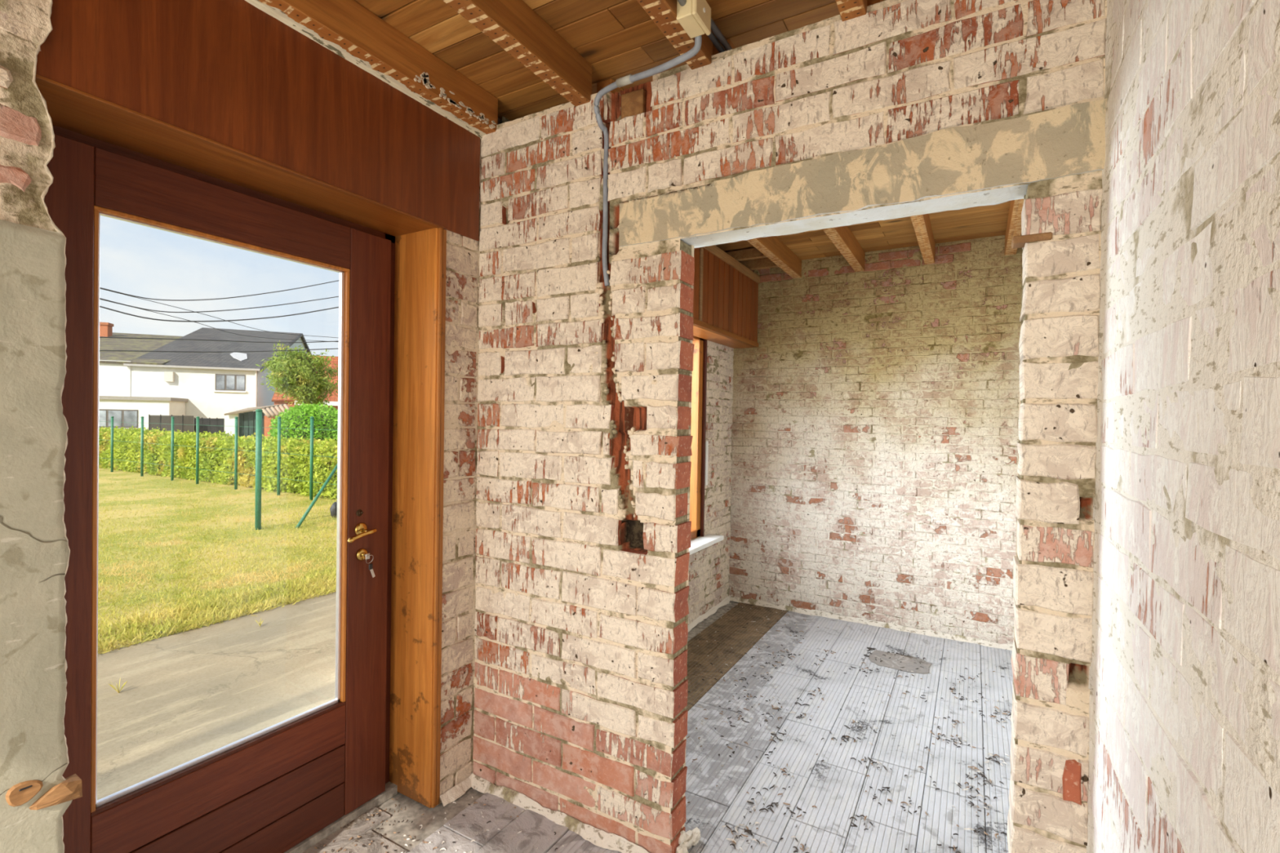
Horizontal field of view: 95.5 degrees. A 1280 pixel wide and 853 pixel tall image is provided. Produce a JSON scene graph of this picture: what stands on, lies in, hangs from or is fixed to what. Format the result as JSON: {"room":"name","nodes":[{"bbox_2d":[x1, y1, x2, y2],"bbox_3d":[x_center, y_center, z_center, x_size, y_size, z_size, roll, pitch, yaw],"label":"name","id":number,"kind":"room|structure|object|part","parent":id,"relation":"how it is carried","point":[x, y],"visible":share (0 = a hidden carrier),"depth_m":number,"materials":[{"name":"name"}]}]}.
{"room":"entrance hall under renovation","nodes":[
{"label":"entrance hall under renovation","id":0,"kind":"room"},
{"bbox_2d":[0,0,703,852],"bbox_3d":[-2.409,-0.172,-0.345,0.361,3.500,15.000,1,1,30],"label":"wall","id":1,"kind":"structure","parent":0,"point":[35,796],"depth_m":1.27,"materials":[{"name":"grey plaster"},{"name":"rubble stone"},{"name":"brick"}]},
{"bbox_2d":[44,124,397,852],"bbox_3d":[-1.274,0.347,1.864,0.186,2.270,1.160,1,1,30],"label":"door","id":2,"kind":"structure","parent":1,"relation":"in","point":[286,786],"depth_m":1.85,"materials":[{"name":"brown wood"}]},
{"bbox_3d":[-1.288,1.099,1.851,0.054,0.145,0.714,1,1,30],"label":"rail","id":3,"kind":"part","parent":2,"relation":"part of","materials":[{"name":"brown wood"}]},
{"bbox_3d":[-1.260,-0.652,1.831,0.055,0.151,0.714,1,1,30],"label":"rail","id":4,"kind":"part","parent":2,"relation":"part of","materials":[{"name":"brown wood"}]},
{"bbox_3d":[-1.288,-0.761,1.870,0.055,0.055,1.160,1,1,30],"label":"frame","id":5,"kind":"part","parent":2,"relation":"part of","materials":[{"name":"brown wood"}]},
{"bbox_3d":[-1.291,1.246,1.852,0.053,0.136,0.714,1,1,30],"label":"rail","id":6,"kind":"part","parent":2,"relation":"part of","materials":[{"name":"brown wood"}]},
{"bbox_3d":[-1.294,1.381,1.854,0.052,0.122,0.714,1,1,30],"label":"rail","id":7,"kind":"part","parent":2,"relation":"part of","materials":[{"name":"brown wood"}]},
{"bbox_3d":[-1.030,0.387,2.171,0.045,0.052,0.052,1,1,30],"label":"handle","id":8,"kind":"part","parent":2,"relation":"part of","materials":[{"name":"gold metal"}]},
{"bbox_3d":[-1.023,0.403,2.139,0.021,0.038,0.112,1,1,30],"label":"lever","id":9,"kind":"part","parent":2,"relation":"part of","materials":[{"name":"gold metal"}]},
{"bbox_2d":[364,553,375,577],"bbox_3d":[-1.017,0.522,2.177,0.044,0.095,0.026,1,1,-16],"label":"key","id":10,"kind":"object","parent":2,"relation":"hanging from","point":[367,555],"visible":1,"depth_m":2.18,"materials":[{"name":"metal"}]},
{"bbox_3d":[-1.006,0.551,2.186,0.002,0.037,0.022,1,1,30],"label":"blade","id":11,"kind":"part","parent":10,"relation":"part of","materials":[{"name":"metal"}]},
{"bbox_3d":[-1.033,0.350,2.354,0.055,2.240,0.070,1,1,30],"label":"frame","id":12,"kind":"part","parent":2,"relation":"part of","materials":[{"name":"brown wood"}]},
{"bbox_2d":[35,80,434,236],"bbox_3d":[-1.165,-0.771,1.808,0.268,0.018,1.136,1,1,30],"label":"trim","id":13,"kind":"structure","parent":1,"relation":"attached to","point":[68,111],"depth_m":1.66,"materials":[{"name":"brown wood"}]},
{"bbox_2d":[35,0,479,240],"bbox_3d":[-1.026,-0.973,1.766,0.024,0.430,1.442,1,1,30],"label":"roller shutter box","id":14,"kind":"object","parent":1,"relation":"attached to","point":[230,76],"depth_m":1.66,"materials":[{"name":"brown wood"}]},
{"bbox_2d":[244,0,486,138],"bbox_3d":[-1.020,-1.190,1.709,0.062,0.015,1.550,1,1,30],"label":"trim","id":15,"kind":"structure","parent":1,"relation":"attached to","point":[277,13],"depth_m":1.90,"materials":[{"name":"paint"}]},
{"bbox_2d":[389,227,438,808],"bbox_3d":[-0.904,0.354,2.305,0.268,2.238,0.018,1,1,30],"label":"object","id":16,"kind":"structure","parent":1,"relation":"attached to","point":[415,291],"depth_m":2.29,"materials":[{"name":"brown wood"}]},
{"bbox_2d":[431,227,446,808],"bbox_3d":[-0.785,0.357,2.250,0.029,2.236,0.037,1,1,30],"label":"trim","id":17,"kind":"structure","parent":1,"relation":"attached to","point":[442,243],"depth_m":2.24,"materials":[{"name":"brown light honey-coloured wood"}]},
{"bbox_2d":[502,115,733,624],"bbox_3d":[0.085,0.062,3.732,0.030,2.842,2.814,1,1,30],"label":"wall","id":18,"kind":"structure","parent":1,"relation":"in","point":[708,581],"depth_m":4.65,"materials":[{"name":"brick"}]},
{"bbox_2d":[688,335,724,555],"bbox_3d":[-0.005,0.078,3.591,0.275,1.590,2.180,1,1,30],"label":"window","id":19,"kind":"structure","parent":18,"relation":"attached to","point":[699,459],"depth_m":4.40,"materials":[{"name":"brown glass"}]},
{"bbox_3d":[-0.086,0.811,3.593,0.100,0.060,2.020,1,1,30],"label":"frame","id":20,"kind":"part","parent":19,"relation":"part of","materials":[{"name":"brown wood"}]},
{"bbox_3d":[-0.062,-0.683,3.576,0.100,0.070,2.020,1,1,30],"label":"frame","id":21,"kind":"part","parent":19,"relation":"part of","materials":[{"name":"brown wood"}]},
{"bbox_3d":[0.487,0.061,4.431,0.028,1.560,0.017,1,1,30],"label":"frame","id":22,"kind":"part","parent":19,"relation":"part of","materials":[{"name":"brown wood"}]},
{"bbox_2d":[693,244,759,348],"bbox_3d":[0.214,-0.948,3.676,0.220,0.585,2.730,1,1,30],"label":"box","id":23,"kind":"object","parent":18,"relation":"attached to","point":[726,298],"visible":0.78,"depth_m":4.18,"materials":[{"name":"brown wood"}]},
{"bbox_2d":[258,0,1023,278],"bbox_3d":[-0.053,-1.290,1.413,2.350,0.229,7.600,1,1,30],"label":"ceiling","id":24,"kind":"structure","parent":0,"point":[482,62],"depth_m":1.98,"materials":[{"name":"brown wood"}]},
{"bbox_2d":[676,0,711,38],"bbox_3d":[0.158,-1.204,1.695,0.068,0.080,0.110,1,1,30],"label":"junction box","id":25,"kind":"object","parent":24,"relation":"attached to","point":[695,16],"visible":1,"depth_m":1.68,"materials":[{"name":"beige plastic"}]},
{"bbox_2d":[677,0,686,5],"bbox_3d":[0.075,-1.213,1.573,0.020,0.026,0.206,1,1,30],"label":"conduit","id":26,"kind":"object","parent":25,"relation":"attached to","point":[682,2],"visible":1,"depth_m":1.65,"materials":[{"name":"grey plastic"}]},
{"bbox_3d":[0.179,-1.204,1.683,0.014,0.080,0.110,1,1,30],"label":"lid","id":27,"kind":"part","parent":25,"relation":"part of","materials":[{"name":"beige plastic"}]},
{"bbox_2d":[707,30,725,53],"bbox_3d":[0.227,-1.255,1.865,0.019,0.028,0.256,1,1,30],"label":"conduit","id":28,"kind":"object","parent":24,"relation":"attached to","point":[717,45],"visible":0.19,"depth_m":1.90,"materials":[{"name":"grey plastic"}]},
{"bbox_2d":[711,17,732,50],"bbox_3d":[0.248,-1.255,1.854,0.019,0.028,0.256,1,1,30],"label":"conduit","id":29,"kind":"object","parent":24,"relation":"attached to","point":[715,29],"visible":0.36,"depth_m":1.86,"materials":[{"name":"grey plastic"}]},
{"bbox_2d":[302,595,1013,852],"bbox_3d":[-0.157,1.499,1.449,2.460,0.090,7.350,1,1,30],"label":"floor","id":30,"kind":"structure","parent":0,"point":[837,785],"depth_m":2.63,"materials":[{"name":"tile"}]},
{"bbox_2d":[314,603,1011,852],"bbox_3d":[0.673,1.485,2.784,2.219,0.012,3.614,1,1,35],"label":"flakes","id":31,"kind":"object","parent":30,"relation":"on","point":[971,803],"visible":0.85,"depth_m":2.58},
{"bbox_2d":[675,826,700,852],"bbox_3d":[0.160,1.456,2.027,0.058,0.077,0.197,1,1,30],"label":"rubble","id":32,"kind":"object","parent":30,"relation":"on","point":[691,837],"visible":0.98,"depth_m":2.04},
{"bbox_2d":[472,0,1106,852],"bbox_3d":[0.254,0.150,1.952,2.100,2.709,0.155,1,1,30],"label":"wall","id":33,"kind":"structure","parent":0,"point":[900,108],"depth_m":1.96,"materials":[{"name":"brick"}]},
{"bbox_2d":[593,35,702,286],"bbox_3d":[0.005,-0.856,1.917,0.090,0.697,0.481,0,1,-40],"label":"conduit","id":34,"kind":"object","parent":33,"relation":"attached to","point":[628,79],"visible":0.94,"depth_m":2.05,"materials":[{"name":"grey plastic"}]},
{"bbox_2d":[728,234,1022,644],"bbox_3d":[1.677,0.039,4.521,2.400,3.000,0.190,1,1,30],"label":"wall","id":35,"kind":"structure","parent":0,"point":[875,428],"depth_m":4.34,"materials":[{"name":"brick"}]},
{"bbox_2d":[1086,0,1279,852],"bbox_3d":[0.867,0.046,0.857,0.149,2.960,7.350,1,1,30],"label":"wall","id":36,"kind":"structure","parent":0,"point":[1184,686],"depth_m":0.81,"materials":[{"name":"brick"}]},
{"label":"outside","id":37,"kind":"structure","parent":0,"visible":0},
{"bbox_2d":[99,280,339,301],"bbox_3d":[-16.766,-9.534,24.644,0.036,9.480,38.013,1,1,30],"label":"overhead cable","id":38,"kind":"object","parent":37,"point":[337,280],"visible":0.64,"depth_m":23.59,"materials":[{"name":"black rubber"}]},
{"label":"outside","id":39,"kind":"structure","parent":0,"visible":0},
{"bbox_2d":[99,296,338,312],"bbox_3d":[-16.608,-8.561,24.956,0.036,8.373,37.841,1,1,30],"label":"overhead cable","id":40,"kind":"object","parent":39,"point":[335,296],"visible":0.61,"depth_m":23.82,"materials":[{"name":"black rubber"}]},
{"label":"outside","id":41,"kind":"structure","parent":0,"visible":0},
{"bbox_2d":[99,306,338,321],"bbox_3d":[-16.587,-7.987,25.014,0.047,7.891,37.933,1,1,30],"label":"overhead cable","id":42,"kind":"object","parent":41,"point":[100,306],"visible":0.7,"depth_m":23.89,"materials":[{"name":"black rubber"}]},
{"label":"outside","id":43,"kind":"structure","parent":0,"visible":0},
{"bbox_2d":[99,288,337,337],"bbox_3d":[-16.533,-6.318,25.174,0.022,4.309,39.105,1,1,30],"label":"overhead cable","id":44,"kind":"object","parent":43,"point":[100,288],"visible":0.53,"depth_m":23.69,"materials":[{"name":"black rubber"}]},
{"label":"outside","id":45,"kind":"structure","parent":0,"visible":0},
{"bbox_2d":[99,298,336,342],"bbox_3d":[-16.442,-6.709,25.317,0.022,5.696,38.750,1,1,30],"label":"overhead cable","id":46,"kind":"object","parent":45,"point":[100,299],"visible":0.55,"depth_m":23.75,"materials":[{"name":"black rubber"}]},
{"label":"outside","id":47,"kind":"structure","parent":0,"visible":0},
{"bbox_2d":[99,336,338,342],"bbox_3d":[-16.627,-5.107,25.056,0.040,4.458,39.186,1,1,30],"label":"overhead cable","id":48,"kind":"object","parent":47,"point":[100,336],"visible":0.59,"depth_m":23.55,"materials":[{"name":"black rubber"}]},
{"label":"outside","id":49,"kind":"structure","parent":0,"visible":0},
{"bbox_2d":[99,347,338,352],"bbox_3d":[-16.617,-4.341,25.103,0.040,5.536,39.072,1,1,30],"label":"overhead cable","id":50,"kind":"object","parent":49,"point":[337,348],"visible":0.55,"depth_m":23.68,"materials":[{"name":"black rubber"}]},
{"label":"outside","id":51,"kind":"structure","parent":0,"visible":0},
{"label":"ground","id":52,"kind":"structure","parent":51,"visible":0},
{"bbox_2d":[148,414,193,432],"bbox_3d":[-31.340,-0.041,38.861,2.453,1.488,0.080,1,1,-20],"label":"fence","id":53,"kind":"object","parent":52,"relation":"on","point":[181,423],"visible":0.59,"depth_m":38.83,"materials":[{"name":"black plastic"}]},
{"bbox_3d":[-32.179,-0.126,38.548,0.581,1.238,0.040,1,1,-20],"label":"screen panel","id":54,"kind":"part","parent":53,"relation":"part of","materials":[{"name":"grey plastic"}]},
{"bbox_3d":[-31.606,-0.119,38.761,0.581,1.238,0.040,1,1,-20],"label":"screen panel","id":55,"kind":"part","parent":53,"relation":"part of","materials":[{"name":"grey plastic"}]},
{"bbox_3d":[-31.034,-0.113,38.973,0.581,1.238,0.040,1,1,-20],"label":"screen panel","id":56,"kind":"part","parent":53,"relation":"part of","materials":[{"name":"grey plastic"}]},
{"bbox_3d":[-30.461,-0.106,39.185,0.581,1.238,0.040,1,1,-20],"label":"screen panel","id":57,"kind":"part","parent":53,"relation":"part of","materials":[{"name":"grey plastic"}]},
{"bbox_2d":[98,327,311,431],"bbox_3d":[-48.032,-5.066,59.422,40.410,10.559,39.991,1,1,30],"label":"house","id":58,"kind":"structure","parent":52,"relation":"on","point":[212,385],"depth_m":47.30,"materials":[{"name":"paint"}]},
{"bbox_3d":[-39.142,-0.592,42.067,0.765,1.133,0.015,1,1,-20],"label":"pane","id":59,"kind":"part","parent":58,"relation":"part of","materials":[{"name":"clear glass"}]},
{"bbox_3d":[-38.293,-0.582,42.382,0.765,1.133,0.015,1,1,-20],"label":"pane","id":60,"kind":"part","parent":58,"relation":"part of","materials":[{"name":"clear glass"}]},
{"bbox_3d":[-37.444,-0.572,42.697,0.765,1.133,0.015,1,1,-20],"label":"pane","id":61,"kind":"part","parent":58,"relation":"part of","materials":[{"name":"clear glass"}]},
{"bbox_3d":[-34.144,-3.603,47.284,0.555,1.140,0.015,1,1,-20],"label":"pane","id":62,"kind":"part","parent":58,"relation":"part of","materials":[{"name":"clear glass"}]},
{"bbox_3d":[-33.516,-2.865,47.511,2.286,0.120,0.140,1,1,-20],"label":"window sill","id":63,"kind":"part","parent":58,"relation":"part of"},
{"bbox_3d":[-33.492,-3.596,47.526,0.555,1.140,0.015,1,1,-20],"label":"pane","id":64,"kind":"part","parent":58,"relation":"part of","materials":[{"name":"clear glass"}]},
{"bbox_3d":[-32.840,-3.588,47.768,0.555,1.140,0.015,1,1,-20],"label":"pane","id":65,"kind":"part","parent":58,"relation":"part of","materials":[{"name":"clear glass"}]},
{"bbox_2d":[194,417,224,434],"bbox_3d":[-29.850,0.046,40.268,1.739,1.329,0.080,1,1,-20],"label":"fence","id":66,"kind":"object","parent":52,"relation":"on","point":[205,424],"visible":0.67,"depth_m":40.28,"materials":[{"name":"black plastic"}]},
{"bbox_3d":[-30.438,-0.036,40.049,0.402,1.079,0.040,1,1,-20],"label":"screen panel","id":67,"kind":"part","parent":66,"relation":"part of","materials":[{"name":"grey plastic"}]},
{"bbox_3d":[-30.032,-0.031,40.199,0.402,1.079,0.040,1,1,-20],"label":"screen panel","id":68,"kind":"part","parent":66,"relation":"part of","materials":[{"name":"grey plastic"}]},
{"bbox_3d":[-29.627,-0.026,40.350,0.402,1.079,0.040,1,1,-20],"label":"screen panel","id":69,"kind":"part","parent":66,"relation":"part of","materials":[{"name":"grey plastic"}]},
{"bbox_3d":[-29.222,-0.022,40.500,0.402,1.079,0.040,1,1,-20],"label":"screen panel","id":70,"kind":"part","parent":66,"relation":"part of","materials":[{"name":"grey plastic"}]},
{"bbox_2d":[224,404,292,438],"bbox_3d":[-25.898,-0.249,39.761,4.251,2.721,3.083,1,1,-20],"label":"carport","id":71,"kind":"object","parent":52,"relation":"on","point":[246,416],"visible":0.71,"depth_m":39.65,"materials":[{"name":"brick"}]},
{"bbox_2d":[271,355,338,416],"bbox_3d":[-22.241,-2.539,49.614,14.100,6.534,8.650,1,1,-20],"label":"house","id":72,"kind":"structure","parent":52,"relation":"on","point":[333,400],"depth_m":44.71,"materials":[{"name":"brick"}]},
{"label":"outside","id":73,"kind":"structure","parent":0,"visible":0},
{"bbox_2d":[97,467,337,654],"bbox_3d":[-16.551,1.176,16.445,34.960,0.001,28.000,1,1,30],"label":"lawn","id":74,"kind":"structure","parent":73,"point":[103,473],"depth_m":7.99,"materials":[{"name":"green plant"}]},
{"bbox_2d":[111,416,113,471],"bbox_3d":[-14.159,0.502,15.586,0.061,1.550,0.064,1,1,30],"label":"fence post","id":75,"kind":"object","parent":74,"relation":"on","point":[112,417],"visible":0.87,"depth_m":15.57,"materials":[{"name":"green metal"}]},
{"bbox_2d":[98,439,337,457],"bbox_3d":[-10.446,0.459,13.451,15.500,0.007,0.007,1,1,30],"label":"wire","id":76,"kind":"object","parent":75,"relation":"attached to","point":[99,439],"visible":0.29,"depth_m":12.44,"materials":[{"name":"green metal"}]},
{"bbox_2d":[140,416,143,476],"bbox_3d":[-12.570,0.529,14.673,0.061,1.565,0.064,1,1,30],"label":"fence post","id":77,"kind":"object","parent":74,"relation":"on","point":[141,417],"visible":0.87,"depth_m":14.65,"materials":[{"name":"green metal"}]},
{"bbox_2d":[103,457,335,484],"bbox_3d":[-10.454,0.959,13.456,15.500,0.007,0.007,1,1,30],"label":"wire","id":78,"kind":"object","parent":77,"relation":"attached to","point":[104,458],"visible":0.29,"depth_m":12.58,"materials":[{"name":"green metal"}]},
{"bbox_2d":[170,416,174,480],"bbox_3d":[-11.146,0.553,13.854,0.061,1.580,0.064,1,1,30],"label":"fence post","id":79,"kind":"object","parent":74,"relation":"on","point":[172,417],"visible":0.87,"depth_m":13.83,"materials":[{"name":"green metal"}]},
{"bbox_2d":[195,416,199,484],"bbox_3d":[-10.083,0.569,13.242,0.061,1.595,0.064,1,1,30],"label":"fence post","id":80,"kind":"object","parent":74,"relation":"on","point":[197,417],"visible":0.87,"depth_m":13.22,"materials":[{"name":"green metal"}]},
{"bbox_2d":[98,425,337,499],"bbox_3d":[-12.839,0.660,15.775,26.150,1.320,1.450,1,1,30],"label":"hedge","id":81,"kind":"object","parent":74,"relation":"on","point":[294,467],"visible":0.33,"depth_m":13.37,"materials":[{"name":"green plant"}]},
{"bbox_2d":[234,416,238,489],"bbox_3d":[-8.618,0.594,12.399,0.061,1.610,0.064,1,1,30],"label":"fence post","id":82,"kind":"object","parent":74,"relation":"on","point":[235,417],"visible":0.87,"depth_m":12.38,"materials":[{"name":"green metal"}]},
{"bbox_2d":[100,421,331,430],"bbox_3d":[-10.438,-0.041,13.445,15.500,0.007,0.007,1,1,30],"label":"wire","id":83,"kind":"object","parent":82,"relation":"attached to","point":[100,421],"visible":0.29,"depth_m":12.83,"materials":[{"name":"green metal"}]},
{"bbox_2d":[254,408,262,529],"bbox_3d":[-5.337,0.627,8.129,0.081,1.740,0.085,1,1,30],"label":"fence post","id":84,"kind":"object","parent":74,"relation":"on","point":[259,411],"visible":0.87,"depth_m":8.10,"materials":[{"name":"green metal"}]},
{"bbox_2d":[276,417,280,495],"bbox_3d":[-7.196,0.618,11.582,0.061,1.625,0.064,1,1,30],"label":"fence post","id":85,"kind":"object","parent":74,"relation":"on","point":[278,479],"visible":0.87,"depth_m":11.56,"materials":[{"name":"green metal"}]},
{"bbox_2d":[255,340,338,407],"bbox_3d":[-19.705,-2.013,33.872,4.289,5.905,4.177,1,1,33],"label":"tree","id":86,"kind":"object","parent":74,"relation":"on","point":[295,375],"visible":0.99,"depth_m":33.12,"materials":[{"name":"green plant"}]},
{"bbox_2d":[267,401,337,442],"bbox_3d":[-9.881,0.232,19.336,5.021,2.084,2.806,1,1,3],"label":"shrub","id":87,"kind":"object","parent":74,"relation":"on","point":[325,417],"visible":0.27,"depth_m":18.45,"materials":[{"name":"green plant"}]},
{"bbox_2d":[309,416,314,500],"bbox_3d":[-6.231,0.632,11.027,0.061,1.640,0.064,1,1,30],"label":"fence post","id":88,"kind":"object","parent":74,"relation":"on","point":[311,477],"visible":0.87,"depth_m":11.01,"materials":[{"name":"green metal"}]},
{"bbox_2d":[295,464,337,528],"bbox_3d":[-4.871,0.997,8.858,0.044,0.934,1.200,1,1,1],"label":"stay","id":89,"kind":"object","parent":74,"relation":"on","point":[334,470],"visible":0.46,"depth_m":8.74,"materials":[{"name":"green metal"}]},
{"bbox_2d":[329,500,337,517],"bbox_3d":[-4.817,1.268,9.231,0.182,0.494,0.186,1,1,30],"label":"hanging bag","id":90,"kind":"object","parent":89,"relation":"hanging from","point":[333,509],"visible":0.36,"depth_m":9.15,"materials":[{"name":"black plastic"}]},
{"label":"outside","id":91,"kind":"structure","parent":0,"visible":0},
{"bbox_2d":[98,321,182,396],"bbox_3d":[-48.217,-4.743,50.756,16.400,10.098,16.830,1,1,-20],"label":"neighbouring house","id":92,"kind":"structure","parent":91,"point":[114,377],"depth_m":46.79,"materials":[{"name":"white paint"}]},
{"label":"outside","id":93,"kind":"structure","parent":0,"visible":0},
{"bbox_2d":[97,591,336,800],"bbox_3d":[-1.112,1.544,5.257,3.010,0.018,20.000,1,1,30],"label":"paving","id":94,"kind":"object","parent":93,"point":[187,696],"visible":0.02,"depth_m":3.45,"materials":[{"name":"grey concrete"}]},
{"bbox_2d":[108,677,126,693],"bbox_3d":[-3.003,1.491,3.344,0.087,0.091,0.082,1,1,24],"label":"weed","id":95,"kind":"object","parent":94,"relation":"on","point":[114,688],"visible":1,"depth_m":3.34,"materials":[{"name":"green plant"}]}
]}

